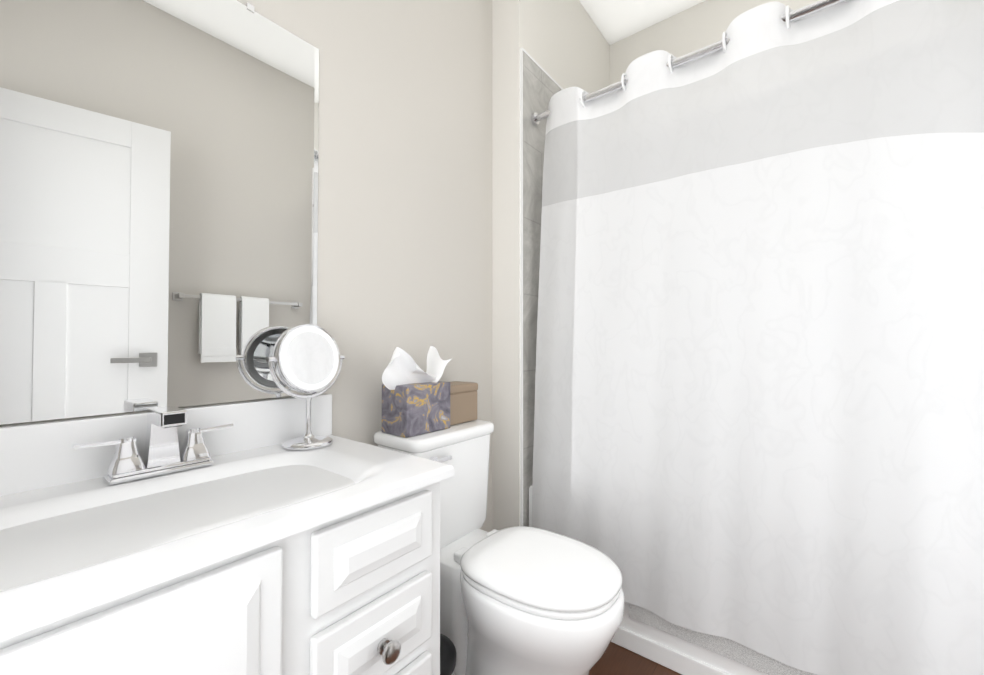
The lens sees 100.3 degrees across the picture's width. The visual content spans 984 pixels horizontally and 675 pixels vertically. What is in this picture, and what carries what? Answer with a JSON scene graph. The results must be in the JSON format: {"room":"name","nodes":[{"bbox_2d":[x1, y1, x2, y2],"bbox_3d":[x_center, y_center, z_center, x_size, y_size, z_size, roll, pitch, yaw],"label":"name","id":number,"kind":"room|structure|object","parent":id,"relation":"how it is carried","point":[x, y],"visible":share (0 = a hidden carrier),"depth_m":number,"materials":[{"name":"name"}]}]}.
{"room":"bathroom","nodes":[
{"label":"bathroom","id":0,"kind":"room"},
{"bbox_2d":[0,0,491,531],"bbox_3d":[-0.556,-0.334,1.086,0.120,2.745,1.653,-1,-1,38],"label":"wall","id":1,"kind":"structure","parent":0,"point":[404,198],"depth_m":1.32,"materials":[{"name":"grey paint"}]},
{"bbox_2d":[0,0,318,425],"bbox_3d":[-0.694,-0.321,0.806,0.008,0.934,0.742,-1,-1,38],"label":"vanity mirror","id":2,"kind":"object","parent":1,"relation":"attached to","point":[158,203],"visible":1,"depth_m":0.82,"materials":[{"name":"clear glass"}]},
{"bbox_2d":[492,0,609,530],"bbox_3d":[0.298,-0.318,2.056,0.264,2.745,0.927,-1,-1,38],"label":"wall","id":3,"kind":"structure","parent":0,"point":[544,52],"depth_m":1.67,"materials":[{"name":"grey paint"}]},
{"bbox_2d":[589,642,681,674],"bbox_3d":[0.444,1.087,0.943,1.840,0.100,2.700,-1,-1,38],"label":"floor","id":4,"kind":"structure","parent":0,"point":[615,659],"depth_m":1.30,"materials":[{"name":"brown wood"}]},
{"bbox_2d":[0,394,454,674],"bbox_3d":[-0.488,0.588,0.650,0.499,0.886,0.776,-1,-1,38],"label":"bathroom vanity","id":5,"kind":"object","parent":4,"relation":"on","point":[256,548],"visible":0.98,"depth_m":0.62,"materials":[{"name":"white painted wood"},{"name":"satin nickel"}]},
{"bbox_2d":[72,406,232,484],"bbox_3d":[-0.605,0.193,0.762,0.104,0.121,0.238,-1,-1,38],"label":"faucet","id":6,"kind":"object","parent":5,"relation":"on","point":[163,454],"visible":0.98,"depth_m":0.76,"materials":[{"name":"silver metal"}]},
{"bbox_2d":[266,324,344,449],"bbox_3d":[-0.442,0.112,0.989,0.112,0.290,0.198,-1,-1,38],"label":"makeup mirror","id":7,"kind":"object","parent":5,"relation":"on","point":[307,358],"visible":1,"depth_m":0.97,"materials":[{"name":"silver metal"}]},
{"bbox_2d":[440,633,456,674],"bbox_3d":[-0.161,0.892,0.986,0.150,0.289,0.150,-1,-1,38],"label":"waste bin","id":8,"kind":"object","parent":4,"relation":"on","point":[448,655],"visible":0.33,"depth_m":0.97,"materials":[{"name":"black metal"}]},
{"bbox_2d":[374,420,623,674],"bbox_3d":[0.016,0.657,1.131,0.684,0.763,0.356,-1,-1,38],"label":"toilet","id":9,"kind":"object","parent":4,"relation":"on","point":[520,600],"visible":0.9,"depth_m":1.01,"materials":[{"name":"white ceramic"}]},
{"bbox_2d":[382,346,450,437],"bbox_3d":[-0.235,0.151,1.212,0.117,0.250,0.259,-1,-1,38],"label":"tissue box","id":10,"kind":"object","parent":9,"relation":"on","point":[415,399],"visible":1,"depth_m":1.17,"materials":[{"name":"cardboard"}]},
{"bbox_2d":[450,381,477,425],"bbox_3d":[-0.131,0.215,1.363,0.105,0.126,0.148,-1,-1,38],"label":"box","id":11,"kind":"object","parent":9,"relation":"on","point":[463,402],"visible":0.58,"depth_m":1.33,"materials":[{"name":"brown cardboard"}]},
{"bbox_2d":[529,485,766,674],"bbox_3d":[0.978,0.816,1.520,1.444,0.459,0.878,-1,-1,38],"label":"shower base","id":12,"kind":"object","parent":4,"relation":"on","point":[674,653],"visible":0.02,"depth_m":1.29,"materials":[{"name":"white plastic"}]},
{"bbox_2d":[629,603,816,674],"bbox_3d":[0.708,0.750,1.260,0.530,0.360,0.140,-1,-1,38],"label":"shower floor","id":13,"kind":"structure","parent":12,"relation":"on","point":[740,653],"depth_m":1.20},
{"bbox_2d":[579,0,705,44],"bbox_3d":[0.444,-1.758,0.990,1.840,0.100,2.700,-1,-1,38],"label":"ceiling","id":14,"kind":"structure","parent":0,"point":[614,21],"depth_m":2.14,"materials":[{"name":"white paint"}]},
{"bbox_2d":[610,0,818,84],"bbox_3d":[1.237,-0.319,1.976,1.840,2.745,0.131,-1,-1,38],"label":"wall","id":15,"kind":"structure","parent":0,"point":[697,27],"depth_m":2.12,"materials":[{"name":"white paint"}]},
{"bbox_3d":[1.079,-0.345,0.391,0.131,2.745,2.580,-1,-1,38],"label":"wall","id":16,"kind":"structure","parent":0,"visible":0},
{"bbox_2d":[531,0,983,674],"bbox_3d":[0.721,-0.040,1.207,1.444,1.839,0.119,-1,-1,38],"label":"shower curtain","id":17,"kind":"object","parent":16,"relation":"attached to","point":[759,400],"visible":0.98,"depth_m":1.12,"materials":[{"name":"white fabric"}]}
]}

